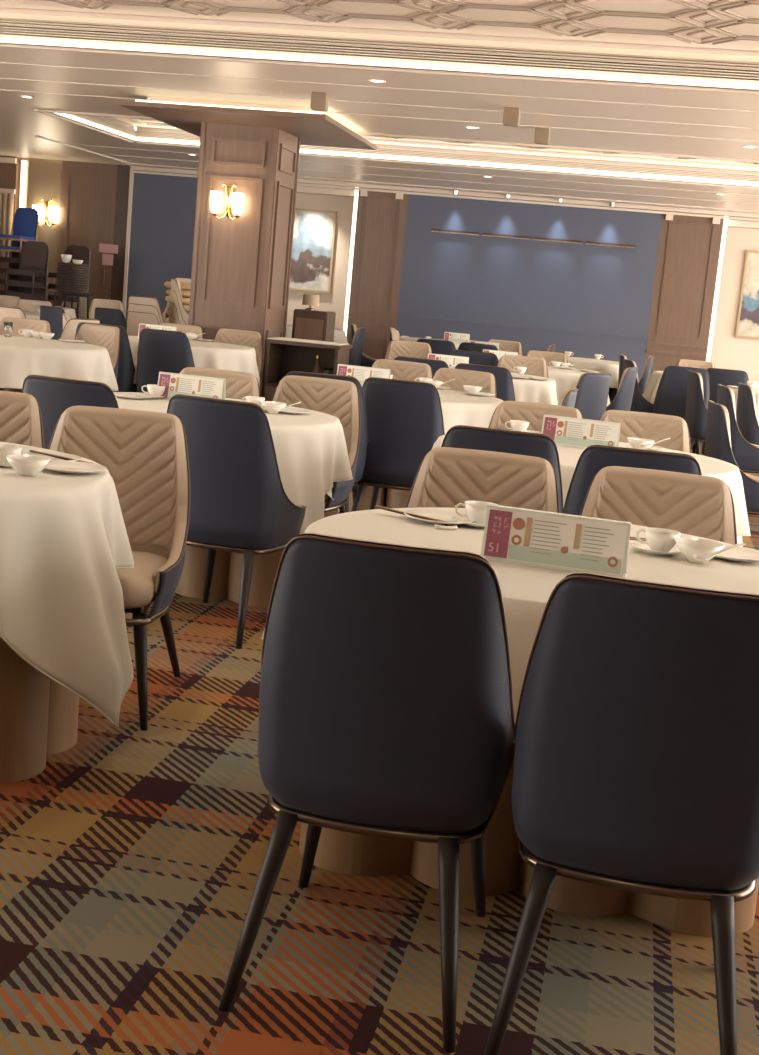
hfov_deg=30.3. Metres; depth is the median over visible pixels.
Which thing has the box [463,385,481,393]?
bowl
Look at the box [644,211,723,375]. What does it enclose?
wall panel
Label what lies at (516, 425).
teacup
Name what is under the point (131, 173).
trim
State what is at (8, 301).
dining chair
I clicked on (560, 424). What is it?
picture
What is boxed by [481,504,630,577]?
menu card
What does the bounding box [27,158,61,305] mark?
wall
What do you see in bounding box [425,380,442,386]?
bowl
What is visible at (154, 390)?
teacup
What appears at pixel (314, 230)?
painting
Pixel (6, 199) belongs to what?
wall
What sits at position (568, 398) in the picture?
dining chair
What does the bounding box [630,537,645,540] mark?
chopsticks
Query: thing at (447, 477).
dining chair
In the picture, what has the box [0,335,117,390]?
tablecloth
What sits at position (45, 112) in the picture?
trim
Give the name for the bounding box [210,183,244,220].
wall sconce
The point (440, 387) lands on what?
saucer
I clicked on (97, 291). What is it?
trim
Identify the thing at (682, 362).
dining chair
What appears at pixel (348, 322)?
trim
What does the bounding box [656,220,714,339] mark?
trim
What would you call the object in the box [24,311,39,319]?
tablecloth
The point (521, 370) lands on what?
teacup
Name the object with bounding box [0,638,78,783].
round table
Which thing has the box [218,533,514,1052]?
dining chair
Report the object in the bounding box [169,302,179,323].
dining chair
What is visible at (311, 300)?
table lamp
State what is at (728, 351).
wall
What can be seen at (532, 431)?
saucer
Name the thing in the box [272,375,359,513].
dining chair
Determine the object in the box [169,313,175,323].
dining chair
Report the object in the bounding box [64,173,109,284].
trim
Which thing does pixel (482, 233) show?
trim
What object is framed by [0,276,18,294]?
banquet chair
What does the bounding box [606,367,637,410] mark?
dining chair
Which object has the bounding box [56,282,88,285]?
serving tray
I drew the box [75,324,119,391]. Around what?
dining chair
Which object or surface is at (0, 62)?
trim
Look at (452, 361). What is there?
menu card
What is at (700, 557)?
soup spoon
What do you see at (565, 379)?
tablecloth
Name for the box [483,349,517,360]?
menu card
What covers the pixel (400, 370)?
dining chair
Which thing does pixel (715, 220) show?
trim
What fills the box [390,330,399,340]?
dining chair
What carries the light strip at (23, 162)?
attached to the trim at (26, 159)
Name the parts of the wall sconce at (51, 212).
lamp shade, lamp shade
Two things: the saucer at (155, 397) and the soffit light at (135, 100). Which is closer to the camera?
the saucer at (155, 397)
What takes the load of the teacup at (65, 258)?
on the serving tray at (61, 263)
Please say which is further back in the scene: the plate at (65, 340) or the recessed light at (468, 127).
the recessed light at (468, 127)
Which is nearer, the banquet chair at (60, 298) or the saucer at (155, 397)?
the saucer at (155, 397)
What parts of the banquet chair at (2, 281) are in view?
backrest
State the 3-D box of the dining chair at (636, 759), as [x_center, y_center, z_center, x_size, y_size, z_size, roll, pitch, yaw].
[0.531,0.534,2.811,0.540,0.947,0.694,7,10,12]
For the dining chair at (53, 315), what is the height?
0.947 m
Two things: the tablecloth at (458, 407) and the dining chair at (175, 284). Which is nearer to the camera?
the tablecloth at (458, 407)
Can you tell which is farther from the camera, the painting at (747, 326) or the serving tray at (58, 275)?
the painting at (747, 326)
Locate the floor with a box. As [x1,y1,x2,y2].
[0,455,758,1054]
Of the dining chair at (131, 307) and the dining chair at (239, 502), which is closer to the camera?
the dining chair at (239, 502)
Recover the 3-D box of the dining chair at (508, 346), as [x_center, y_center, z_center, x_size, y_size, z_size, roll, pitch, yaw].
[1.433,-1.774,16.863,0.540,0.947,0.694,7,10,12]
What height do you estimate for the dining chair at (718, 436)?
0.947 m
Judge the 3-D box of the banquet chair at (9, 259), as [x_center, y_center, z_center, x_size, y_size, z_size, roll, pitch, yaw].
[-5.159,-3.793,19.893,0.435,0.882,0.472,8,10,15]
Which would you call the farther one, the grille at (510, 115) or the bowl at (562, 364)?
the bowl at (562, 364)
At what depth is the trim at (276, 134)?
12.98 m
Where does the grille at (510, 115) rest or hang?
attached to the ceiling speaker at (511, 116)
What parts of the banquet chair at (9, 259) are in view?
seat, seat frame, backrest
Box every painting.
[289,208,336,292]
[735,250,758,338]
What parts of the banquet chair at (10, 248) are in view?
seat, seat frame, backrest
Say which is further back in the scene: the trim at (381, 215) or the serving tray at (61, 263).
the trim at (381, 215)
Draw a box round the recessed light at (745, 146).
[742,145,756,147]
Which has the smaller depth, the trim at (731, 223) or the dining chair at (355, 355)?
the dining chair at (355, 355)
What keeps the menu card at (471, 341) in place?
on the tablecloth
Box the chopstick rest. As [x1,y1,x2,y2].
[434,524,457,529]
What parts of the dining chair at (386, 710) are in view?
leg, leg, seat frame, leg, leg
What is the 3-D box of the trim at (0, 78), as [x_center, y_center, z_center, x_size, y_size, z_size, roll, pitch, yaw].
[-0.379,-3.477,11.405,15.800,0.005,0.050,7,10,10]
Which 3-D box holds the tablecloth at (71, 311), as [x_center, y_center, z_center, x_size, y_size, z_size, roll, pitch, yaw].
[-4.628,-2.622,18.172,1.460,0.535,1.457,7,10,10]
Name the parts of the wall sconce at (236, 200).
lamp shade, lamp shade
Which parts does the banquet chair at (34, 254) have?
leg, seat, seat frame, backrest, leg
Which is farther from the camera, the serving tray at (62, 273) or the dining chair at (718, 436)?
the serving tray at (62, 273)
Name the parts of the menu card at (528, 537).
maroon panel, mint panel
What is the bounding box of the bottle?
[313,355,320,373]
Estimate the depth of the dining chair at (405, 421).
7.68 m
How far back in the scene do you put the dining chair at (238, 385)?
7.10 m
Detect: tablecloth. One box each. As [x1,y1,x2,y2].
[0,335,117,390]
[0,442,133,726]
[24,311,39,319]
[55,306,76,317]
[115,392,352,534]
[128,336,259,386]
[262,507,758,742]
[285,324,347,342]
[400,337,469,347]
[432,434,750,546]
[437,389,502,433]
[511,373,557,404]
[547,366,609,405]
[567,356,639,388]
[643,371,758,403]
[730,387,758,423]
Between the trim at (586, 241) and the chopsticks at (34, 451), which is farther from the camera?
the trim at (586, 241)
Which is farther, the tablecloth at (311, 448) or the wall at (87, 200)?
the wall at (87, 200)
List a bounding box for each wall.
[0,193,13,256]
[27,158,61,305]
[55,160,117,306]
[110,165,130,302]
[125,170,197,322]
[286,183,758,379]
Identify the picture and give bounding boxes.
[511,535,520,544]
[513,518,524,529]
[557,421,563,426]
[561,547,567,552]
[608,557,617,566]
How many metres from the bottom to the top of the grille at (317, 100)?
0.103 m
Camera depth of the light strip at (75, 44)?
9.40 m
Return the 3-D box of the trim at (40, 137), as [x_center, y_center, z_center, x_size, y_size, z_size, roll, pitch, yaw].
[-3.855,-5.065,18.953,0.040,0.020,3.700,7,10,10]
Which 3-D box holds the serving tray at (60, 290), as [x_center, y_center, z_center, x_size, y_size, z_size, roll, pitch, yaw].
[-4.069,-3.122,18.518,0.430,0.030,0.430,7,10,10]
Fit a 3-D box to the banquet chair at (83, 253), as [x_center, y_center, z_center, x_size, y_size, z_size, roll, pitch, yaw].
[-4.388,-3.547,19.784,0.435,0.882,0.472,8,10,18]
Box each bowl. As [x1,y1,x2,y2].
[6,454,50,475]
[31,331,45,338]
[39,332,54,339]
[186,334,197,339]
[260,401,286,413]
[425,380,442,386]
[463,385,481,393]
[560,362,570,366]
[627,437,653,449]
[675,537,723,563]
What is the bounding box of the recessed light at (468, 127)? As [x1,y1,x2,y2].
[465,126,478,128]
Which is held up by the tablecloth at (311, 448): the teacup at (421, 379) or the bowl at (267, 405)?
the bowl at (267, 405)
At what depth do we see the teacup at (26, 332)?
10.68 m
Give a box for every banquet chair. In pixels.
[0,207,38,249]
[0,226,38,278]
[0,241,37,264]
[0,254,19,275]
[0,265,18,286]
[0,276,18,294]
[4,260,48,300]
[4,276,47,300]
[5,241,48,301]
[20,282,47,300]
[47,245,90,293]
[47,265,89,298]
[48,281,88,307]
[58,286,88,312]
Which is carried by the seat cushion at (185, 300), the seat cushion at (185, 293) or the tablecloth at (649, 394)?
the seat cushion at (185, 293)
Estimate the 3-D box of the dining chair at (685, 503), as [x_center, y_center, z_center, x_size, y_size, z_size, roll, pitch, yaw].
[0.786,0.324,4.182,0.540,0.947,0.694,7,10,12]
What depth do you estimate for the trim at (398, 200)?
20.27 m
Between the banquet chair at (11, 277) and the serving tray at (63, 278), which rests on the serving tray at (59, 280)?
the serving tray at (63, 278)
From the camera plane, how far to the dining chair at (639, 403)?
14.02 m
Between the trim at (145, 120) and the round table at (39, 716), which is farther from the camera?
the trim at (145, 120)
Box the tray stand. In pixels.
[49,291,93,318]
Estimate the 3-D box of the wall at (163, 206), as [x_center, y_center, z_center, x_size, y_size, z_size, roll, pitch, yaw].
[-2.950,-3.861,20.972,1.650,2.900,0.200,7,10,10]
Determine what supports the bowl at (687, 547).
on the tablecloth at (526, 591)
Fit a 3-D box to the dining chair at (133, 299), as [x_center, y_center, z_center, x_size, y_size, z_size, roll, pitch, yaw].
[-2.540,-2.101,15.668,0.540,0.947,0.694,11,11,29]
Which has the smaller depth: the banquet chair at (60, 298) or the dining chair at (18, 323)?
the dining chair at (18, 323)
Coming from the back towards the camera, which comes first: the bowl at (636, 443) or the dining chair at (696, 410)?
the dining chair at (696, 410)
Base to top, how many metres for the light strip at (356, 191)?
2.810 m
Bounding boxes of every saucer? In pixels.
[135,393,164,398]
[436,386,449,389]
[452,515,484,527]
[511,429,540,432]
[631,541,681,555]
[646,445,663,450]
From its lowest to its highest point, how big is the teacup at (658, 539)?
0.056 m
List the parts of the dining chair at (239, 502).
leg, leg, seat frame, leg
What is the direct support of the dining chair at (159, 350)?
on the floor
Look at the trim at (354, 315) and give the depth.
20.43 m
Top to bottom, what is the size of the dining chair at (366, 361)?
0.947 m
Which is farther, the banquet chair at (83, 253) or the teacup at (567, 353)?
the banquet chair at (83, 253)
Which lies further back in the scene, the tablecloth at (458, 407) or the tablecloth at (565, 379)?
the tablecloth at (565, 379)
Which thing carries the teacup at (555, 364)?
on the plate at (561, 367)
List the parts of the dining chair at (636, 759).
leg, seat frame, leg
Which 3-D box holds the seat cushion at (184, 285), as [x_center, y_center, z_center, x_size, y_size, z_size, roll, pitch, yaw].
[-2.253,-2.811,16.285,0.420,0.080,0.420,12,12,36]
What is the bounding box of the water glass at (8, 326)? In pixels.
[4,322,12,336]
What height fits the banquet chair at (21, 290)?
0.882 m
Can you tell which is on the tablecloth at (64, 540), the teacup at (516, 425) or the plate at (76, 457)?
the plate at (76, 457)
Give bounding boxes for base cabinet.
[263,339,352,400]
[292,309,335,341]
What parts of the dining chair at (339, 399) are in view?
seat frame, leg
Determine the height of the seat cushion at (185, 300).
0.080 m
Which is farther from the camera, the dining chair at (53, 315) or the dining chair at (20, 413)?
the dining chair at (53, 315)
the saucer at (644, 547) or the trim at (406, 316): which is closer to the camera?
the saucer at (644, 547)
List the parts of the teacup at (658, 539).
handle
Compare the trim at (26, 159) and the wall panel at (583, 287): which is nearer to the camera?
the wall panel at (583, 287)
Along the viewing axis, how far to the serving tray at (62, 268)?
18.30 m
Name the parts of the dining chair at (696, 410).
leg, seat frame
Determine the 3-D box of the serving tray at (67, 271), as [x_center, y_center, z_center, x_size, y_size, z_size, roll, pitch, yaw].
[-4.046,-3.374,18.476,0.430,0.030,0.430,7,10,10]
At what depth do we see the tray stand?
18.39 m
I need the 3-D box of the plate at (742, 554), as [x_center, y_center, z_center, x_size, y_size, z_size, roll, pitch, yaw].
[0.913,0.070,3.614,0.200,0.017,0.200,7,10,10]
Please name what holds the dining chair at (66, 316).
on the floor
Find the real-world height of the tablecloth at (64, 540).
0.679 m
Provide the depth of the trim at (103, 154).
18.22 m
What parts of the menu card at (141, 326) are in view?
maroon panel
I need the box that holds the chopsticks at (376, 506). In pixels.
[374,505,447,525]
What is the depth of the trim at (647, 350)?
19.70 m
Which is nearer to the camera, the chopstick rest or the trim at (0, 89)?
the chopstick rest
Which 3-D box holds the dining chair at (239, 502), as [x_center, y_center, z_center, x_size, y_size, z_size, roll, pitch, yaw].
[-0.612,-0.070,5.755,0.540,0.947,0.694,8,10,18]
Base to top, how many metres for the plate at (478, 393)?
0.017 m
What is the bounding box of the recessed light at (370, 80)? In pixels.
[368,79,385,82]
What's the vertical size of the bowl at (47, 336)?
0.050 m
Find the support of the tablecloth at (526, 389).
on the round table
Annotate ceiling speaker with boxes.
[310,92,328,111]
[502,107,519,126]
[534,127,549,144]
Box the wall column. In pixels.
[194,123,297,396]
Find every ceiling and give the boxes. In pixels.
[0,0,758,50]
[0,25,758,210]
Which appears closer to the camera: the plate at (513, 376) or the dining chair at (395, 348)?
the plate at (513, 376)
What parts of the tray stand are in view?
leg, leg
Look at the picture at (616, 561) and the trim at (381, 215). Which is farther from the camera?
the trim at (381, 215)
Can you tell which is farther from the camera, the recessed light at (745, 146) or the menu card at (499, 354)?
the menu card at (499, 354)
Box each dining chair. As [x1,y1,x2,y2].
[0,295,20,306]
[0,306,25,319]
[0,317,51,338]
[0,390,43,448]
[16,299,51,312]
[22,375,118,448]
[40,305,65,339]
[48,405,189,730]
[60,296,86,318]
[60,318,99,339]
[62,313,71,328]
[75,322,137,392]
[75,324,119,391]
[89,299,123,318]
[94,307,126,331]
[127,303,161,324]
[127,311,158,335]
[128,295,163,324]
[137,328,194,392]
[141,394,306,648]
[161,323,202,339]
[162,278,190,322]
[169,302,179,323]
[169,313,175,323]
[170,290,186,324]
[171,278,188,324]
[179,367,259,399]
[213,328,262,387]
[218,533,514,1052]
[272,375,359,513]
[349,327,365,365]
[350,324,377,366]
[351,377,444,511]
[372,359,432,381]
[384,340,431,359]
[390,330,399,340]
[394,356,448,375]
[405,447,559,512]
[417,338,455,354]
[432,368,496,397]
[441,425,562,512]
[452,350,497,366]
[455,363,514,400]
[458,342,497,351]
[484,572,758,1054]
[488,339,522,355]
[488,401,582,431]
[497,355,547,377]
[525,350,567,365]
[547,344,555,351]
[558,387,577,407]
[562,445,701,515]
[574,373,610,419]
[579,466,736,544]
[599,410,690,452]
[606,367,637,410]
[608,355,653,402]
[618,354,642,394]
[623,359,652,412]
[652,365,709,454]
[676,359,714,368]
[685,370,707,447]
[693,368,748,453]
[705,400,758,514]
[717,384,758,473]
[736,383,758,444]
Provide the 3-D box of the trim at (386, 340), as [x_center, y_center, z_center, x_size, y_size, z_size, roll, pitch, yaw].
[-0.154,-2.497,20.535,0.510,0.580,0.018,7,10,10]
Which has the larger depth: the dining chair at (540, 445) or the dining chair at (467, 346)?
the dining chair at (467, 346)
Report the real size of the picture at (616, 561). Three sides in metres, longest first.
0.024 x 0.024 x 0.001 m
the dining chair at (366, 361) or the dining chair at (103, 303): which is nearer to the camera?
the dining chair at (366, 361)
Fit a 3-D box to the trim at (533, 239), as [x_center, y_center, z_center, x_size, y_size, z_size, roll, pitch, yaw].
[2.521,-4.042,19.783,0.700,0.018,0.030,7,10,10]
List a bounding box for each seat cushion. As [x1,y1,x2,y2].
[164,281,190,289]
[165,296,189,303]
[166,289,189,296]
[168,303,188,310]
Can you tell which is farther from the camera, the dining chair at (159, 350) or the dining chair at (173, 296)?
the dining chair at (173, 296)
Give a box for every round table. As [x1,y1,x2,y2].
[0,388,21,392]
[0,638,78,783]
[175,545,283,607]
[299,756,758,936]
[324,484,409,517]
[690,439,704,454]
[744,472,758,476]
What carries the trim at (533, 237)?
attached to the trim at (533, 239)
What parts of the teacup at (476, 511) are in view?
handle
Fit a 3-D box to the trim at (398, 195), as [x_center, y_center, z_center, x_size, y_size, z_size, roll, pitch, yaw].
[0.288,-4.753,20.084,0.100,0.080,0.059,7,10,10]
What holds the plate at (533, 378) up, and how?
on the tablecloth at (526, 389)
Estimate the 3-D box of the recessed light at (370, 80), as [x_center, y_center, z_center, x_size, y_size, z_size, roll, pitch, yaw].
[-0.019,-3.224,10.114,0.132,0.008,0.132,7,10,10]
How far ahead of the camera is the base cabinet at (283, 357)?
12.98 m
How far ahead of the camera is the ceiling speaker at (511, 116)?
10.89 m
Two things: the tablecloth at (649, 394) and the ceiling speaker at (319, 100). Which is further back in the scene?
the tablecloth at (649, 394)
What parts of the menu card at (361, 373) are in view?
maroon panel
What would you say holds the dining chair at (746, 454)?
on the floor
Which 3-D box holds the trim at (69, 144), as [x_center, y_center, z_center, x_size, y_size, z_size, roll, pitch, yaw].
[2.233,-4.175,16.889,12.700,0.005,0.080,7,10,10]
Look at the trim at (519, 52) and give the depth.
9.41 m
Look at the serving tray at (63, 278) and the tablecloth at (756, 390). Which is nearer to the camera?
the tablecloth at (756, 390)
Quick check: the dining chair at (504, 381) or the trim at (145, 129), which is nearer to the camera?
the dining chair at (504, 381)
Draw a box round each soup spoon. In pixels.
[272,402,300,411]
[641,438,669,447]
[693,543,745,561]
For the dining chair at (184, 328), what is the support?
on the floor
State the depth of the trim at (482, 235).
19.89 m
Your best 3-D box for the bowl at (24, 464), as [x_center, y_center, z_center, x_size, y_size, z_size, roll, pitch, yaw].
[-0.988,-0.172,3.936,0.122,0.050,0.122,7,10,10]
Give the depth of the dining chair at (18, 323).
11.06 m
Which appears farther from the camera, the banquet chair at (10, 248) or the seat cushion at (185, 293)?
the banquet chair at (10, 248)
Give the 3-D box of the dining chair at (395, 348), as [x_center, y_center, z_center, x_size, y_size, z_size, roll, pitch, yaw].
[0.273,-1.323,13.599,0.540,0.947,0.694,4,10,-5]
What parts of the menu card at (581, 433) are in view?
maroon panel, mint panel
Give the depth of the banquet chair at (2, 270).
20.07 m
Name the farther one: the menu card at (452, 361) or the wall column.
the wall column
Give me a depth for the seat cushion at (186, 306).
16.17 m
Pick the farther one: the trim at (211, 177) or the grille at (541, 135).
the trim at (211, 177)
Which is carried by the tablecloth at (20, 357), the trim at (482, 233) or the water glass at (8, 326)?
the water glass at (8, 326)
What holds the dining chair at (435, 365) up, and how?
on the floor
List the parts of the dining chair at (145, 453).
under frame, leg, seat, seat frame, leg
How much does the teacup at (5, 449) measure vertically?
0.056 m
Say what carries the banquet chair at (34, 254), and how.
on the banquet chair at (18, 283)
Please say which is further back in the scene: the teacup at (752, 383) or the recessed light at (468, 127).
the teacup at (752, 383)
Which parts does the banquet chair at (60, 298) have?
seat, seat frame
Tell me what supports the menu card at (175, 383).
on the tablecloth at (311, 448)
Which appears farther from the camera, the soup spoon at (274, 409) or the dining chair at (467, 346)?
the dining chair at (467, 346)
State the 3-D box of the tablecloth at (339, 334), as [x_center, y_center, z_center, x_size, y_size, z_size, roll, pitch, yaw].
[-1.149,-2.558,19.697,1.421,0.554,1.437,11,11,30]
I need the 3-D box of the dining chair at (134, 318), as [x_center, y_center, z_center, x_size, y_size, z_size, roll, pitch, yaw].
[-2.555,-1.934,15.697,0.540,0.947,0.694,11,11,29]
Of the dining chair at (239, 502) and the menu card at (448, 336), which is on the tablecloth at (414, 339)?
the menu card at (448, 336)
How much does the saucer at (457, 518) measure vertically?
0.017 m
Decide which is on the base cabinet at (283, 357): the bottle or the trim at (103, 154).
the bottle
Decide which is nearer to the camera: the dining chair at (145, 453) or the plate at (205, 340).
the dining chair at (145, 453)
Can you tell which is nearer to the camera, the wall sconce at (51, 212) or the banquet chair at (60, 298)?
the banquet chair at (60, 298)
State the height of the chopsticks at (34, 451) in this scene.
0.019 m
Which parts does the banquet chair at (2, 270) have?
backrest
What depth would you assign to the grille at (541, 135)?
11.93 m
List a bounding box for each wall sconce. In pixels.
[33,198,57,226]
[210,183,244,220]
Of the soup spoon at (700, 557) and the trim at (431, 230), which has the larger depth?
the trim at (431, 230)
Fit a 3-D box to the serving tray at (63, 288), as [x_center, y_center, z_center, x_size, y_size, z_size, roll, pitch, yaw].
[-4.066,-3.154,18.513,0.430,0.030,0.430,7,10,10]
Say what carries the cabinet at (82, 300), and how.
on the floor
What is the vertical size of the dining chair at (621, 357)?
0.947 m
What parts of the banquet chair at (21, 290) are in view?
backrest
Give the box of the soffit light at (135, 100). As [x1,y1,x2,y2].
[135,100,320,113]
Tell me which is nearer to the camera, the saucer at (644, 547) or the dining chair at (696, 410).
the saucer at (644, 547)
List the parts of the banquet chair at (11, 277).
seat, backrest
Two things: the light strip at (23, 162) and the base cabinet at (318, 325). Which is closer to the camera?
the base cabinet at (318, 325)
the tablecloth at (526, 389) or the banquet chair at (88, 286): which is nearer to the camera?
the tablecloth at (526, 389)
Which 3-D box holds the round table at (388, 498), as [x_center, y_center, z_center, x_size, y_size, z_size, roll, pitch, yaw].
[0.090,-0.429,8.646,1.240,0.812,1.240,7,10,9]
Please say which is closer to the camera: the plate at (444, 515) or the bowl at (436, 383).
the plate at (444, 515)
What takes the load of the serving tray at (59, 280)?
on the serving tray at (63, 283)
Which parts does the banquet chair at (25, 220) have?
leg, seat frame, seat, backrest, leg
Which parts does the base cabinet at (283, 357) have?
door, panel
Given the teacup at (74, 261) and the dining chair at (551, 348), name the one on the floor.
the dining chair at (551, 348)
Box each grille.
[311,94,324,107]
[504,109,517,123]
[535,129,547,141]
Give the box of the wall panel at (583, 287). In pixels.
[396,191,661,379]
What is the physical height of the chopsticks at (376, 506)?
0.019 m
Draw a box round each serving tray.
[56,269,88,273]
[56,274,88,278]
[56,277,88,281]
[56,279,88,283]
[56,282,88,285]
[56,284,87,288]
[56,286,87,290]
[56,289,87,293]
[57,262,88,266]
[57,264,89,268]
[57,267,88,271]
[57,272,88,276]
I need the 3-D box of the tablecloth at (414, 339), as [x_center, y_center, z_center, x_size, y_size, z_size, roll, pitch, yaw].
[0.835,-2.218,18.744,1.437,0.555,1.433,9,10,22]
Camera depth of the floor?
3.13 m
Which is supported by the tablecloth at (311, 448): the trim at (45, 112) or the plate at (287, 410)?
the plate at (287, 410)
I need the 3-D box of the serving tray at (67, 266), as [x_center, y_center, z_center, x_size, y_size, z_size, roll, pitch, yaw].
[-4.041,-3.437,18.465,0.430,0.030,0.430,7,10,10]
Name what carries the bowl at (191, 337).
on the tablecloth at (210, 355)
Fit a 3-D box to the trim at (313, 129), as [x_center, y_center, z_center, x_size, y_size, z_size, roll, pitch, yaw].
[-1.137,-3.727,13.029,1.830,0.040,2.300,7,10,10]
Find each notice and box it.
[99,243,117,253]
[102,254,112,265]
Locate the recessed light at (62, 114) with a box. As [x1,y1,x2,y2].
[56,113,758,185]
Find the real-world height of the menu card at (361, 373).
0.126 m
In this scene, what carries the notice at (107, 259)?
attached to the trim at (69, 174)
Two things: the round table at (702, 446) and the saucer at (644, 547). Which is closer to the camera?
the saucer at (644, 547)
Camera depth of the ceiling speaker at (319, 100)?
11.01 m
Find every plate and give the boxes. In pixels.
[21,451,81,460]
[45,461,106,473]
[59,339,84,342]
[113,392,153,398]
[195,338,214,341]
[279,407,310,413]
[404,509,474,524]
[464,391,494,395]
[512,375,527,378]
[528,377,549,380]
[558,366,575,368]
[578,369,598,372]
[715,545,758,561]
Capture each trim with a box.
[0,7,758,61]
[0,18,758,90]
[0,44,758,94]
[0,62,758,112]
[0,78,758,129]
[0,89,758,142]
[0,156,19,289]
[0,157,16,163]
[0,188,15,193]
[17,158,28,208]
[34,109,758,188]
[35,136,139,166]
[41,0,758,44]
[56,293,109,299]
[58,115,758,186]
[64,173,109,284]
[69,144,758,195]
[89,290,110,293]
[103,154,758,204]
[119,100,376,149]
[122,168,133,317]
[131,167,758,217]
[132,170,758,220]
[140,119,758,165]
[147,97,322,113]
[188,122,300,392]
[199,137,296,396]
[297,186,354,197]
[346,187,408,358]
[347,321,396,328]
[348,314,396,319]
[356,196,399,310]
[360,190,367,196]
[364,337,387,356]
[368,135,758,164]
[396,193,403,198]
[397,315,647,339]
[431,229,479,233]
[431,230,479,235]
[482,233,530,238]
[482,235,530,239]
[533,237,582,242]
[533,239,582,243]
[586,241,635,246]
[586,243,635,248]
[646,349,706,357]
[647,342,707,348]
[651,364,666,373]
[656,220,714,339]
[666,214,673,220]
[712,218,720,223]
[727,220,758,228]
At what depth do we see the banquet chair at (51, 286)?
19.64 m
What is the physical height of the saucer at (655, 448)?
0.017 m
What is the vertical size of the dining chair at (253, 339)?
0.947 m
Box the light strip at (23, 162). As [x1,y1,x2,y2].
[19,160,26,207]
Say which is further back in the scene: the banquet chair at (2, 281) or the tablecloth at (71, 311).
the banquet chair at (2, 281)
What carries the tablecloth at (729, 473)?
on the round table
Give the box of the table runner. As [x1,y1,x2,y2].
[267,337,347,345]
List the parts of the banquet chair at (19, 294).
seat, seat frame, backrest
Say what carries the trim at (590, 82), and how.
attached to the ceiling at (20, 124)
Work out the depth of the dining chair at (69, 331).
12.03 m
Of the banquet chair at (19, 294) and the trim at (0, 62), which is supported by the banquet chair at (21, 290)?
the banquet chair at (19, 294)
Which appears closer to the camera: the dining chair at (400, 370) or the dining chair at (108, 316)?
the dining chair at (400, 370)
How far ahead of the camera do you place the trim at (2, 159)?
21.06 m
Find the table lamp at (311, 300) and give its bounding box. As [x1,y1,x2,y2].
[302,294,319,309]
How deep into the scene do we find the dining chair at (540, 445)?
5.23 m
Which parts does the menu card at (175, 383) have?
maroon panel, mint panel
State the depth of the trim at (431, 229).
20.03 m
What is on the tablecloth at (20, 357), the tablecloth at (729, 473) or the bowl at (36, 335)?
the bowl at (36, 335)
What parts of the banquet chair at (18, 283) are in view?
seat, seat frame, backrest, leg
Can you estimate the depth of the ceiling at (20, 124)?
11.56 m
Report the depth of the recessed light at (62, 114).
15.83 m
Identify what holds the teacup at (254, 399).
on the saucer
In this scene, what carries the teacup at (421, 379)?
on the saucer
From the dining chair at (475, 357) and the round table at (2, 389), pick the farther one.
the dining chair at (475, 357)
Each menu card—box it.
[137,323,176,337]
[157,372,224,399]
[337,364,390,385]
[428,353,468,368]
[444,332,469,342]
[470,340,498,350]
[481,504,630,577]
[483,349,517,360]
[541,414,620,448]
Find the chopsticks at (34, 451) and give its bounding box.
[30,450,91,462]
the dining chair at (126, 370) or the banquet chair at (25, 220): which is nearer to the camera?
the dining chair at (126, 370)
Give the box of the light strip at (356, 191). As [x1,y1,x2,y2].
[343,187,358,335]
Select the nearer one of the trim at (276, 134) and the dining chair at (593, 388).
the dining chair at (593, 388)
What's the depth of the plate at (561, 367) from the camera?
13.56 m
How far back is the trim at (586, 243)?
19.64 m
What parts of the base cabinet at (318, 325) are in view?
door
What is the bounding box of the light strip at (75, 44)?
[0,38,758,88]
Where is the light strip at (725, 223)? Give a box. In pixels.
[706,219,727,361]
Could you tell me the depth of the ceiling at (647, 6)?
8.64 m
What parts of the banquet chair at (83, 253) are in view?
backrest, leg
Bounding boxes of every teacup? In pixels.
[0,444,21,466]
[19,329,33,336]
[61,254,71,262]
[72,259,82,263]
[141,384,165,395]
[242,396,264,406]
[415,377,432,381]
[455,501,497,523]
[505,420,528,431]
[513,366,526,373]
[549,361,560,367]
[565,351,573,355]
[594,354,603,358]
[636,528,679,551]
[747,381,758,386]
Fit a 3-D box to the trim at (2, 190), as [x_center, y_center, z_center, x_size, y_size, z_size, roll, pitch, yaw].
[-6.120,-5.146,21.256,1.250,0.070,0.040,7,10,10]
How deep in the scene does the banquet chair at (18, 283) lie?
19.31 m
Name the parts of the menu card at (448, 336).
maroon panel, mint panel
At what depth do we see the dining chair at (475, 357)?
12.68 m
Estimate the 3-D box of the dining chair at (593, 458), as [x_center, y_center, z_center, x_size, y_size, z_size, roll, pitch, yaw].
[0.927,0.154,5.251,0.540,0.947,0.694,7,10,10]
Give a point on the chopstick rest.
(436, 526)
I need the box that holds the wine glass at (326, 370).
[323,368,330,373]
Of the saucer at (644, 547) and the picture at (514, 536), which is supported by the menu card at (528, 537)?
the picture at (514, 536)
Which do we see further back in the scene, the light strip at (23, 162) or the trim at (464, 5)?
the light strip at (23, 162)
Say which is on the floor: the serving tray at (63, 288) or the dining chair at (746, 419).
the dining chair at (746, 419)
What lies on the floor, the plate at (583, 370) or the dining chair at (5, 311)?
the dining chair at (5, 311)

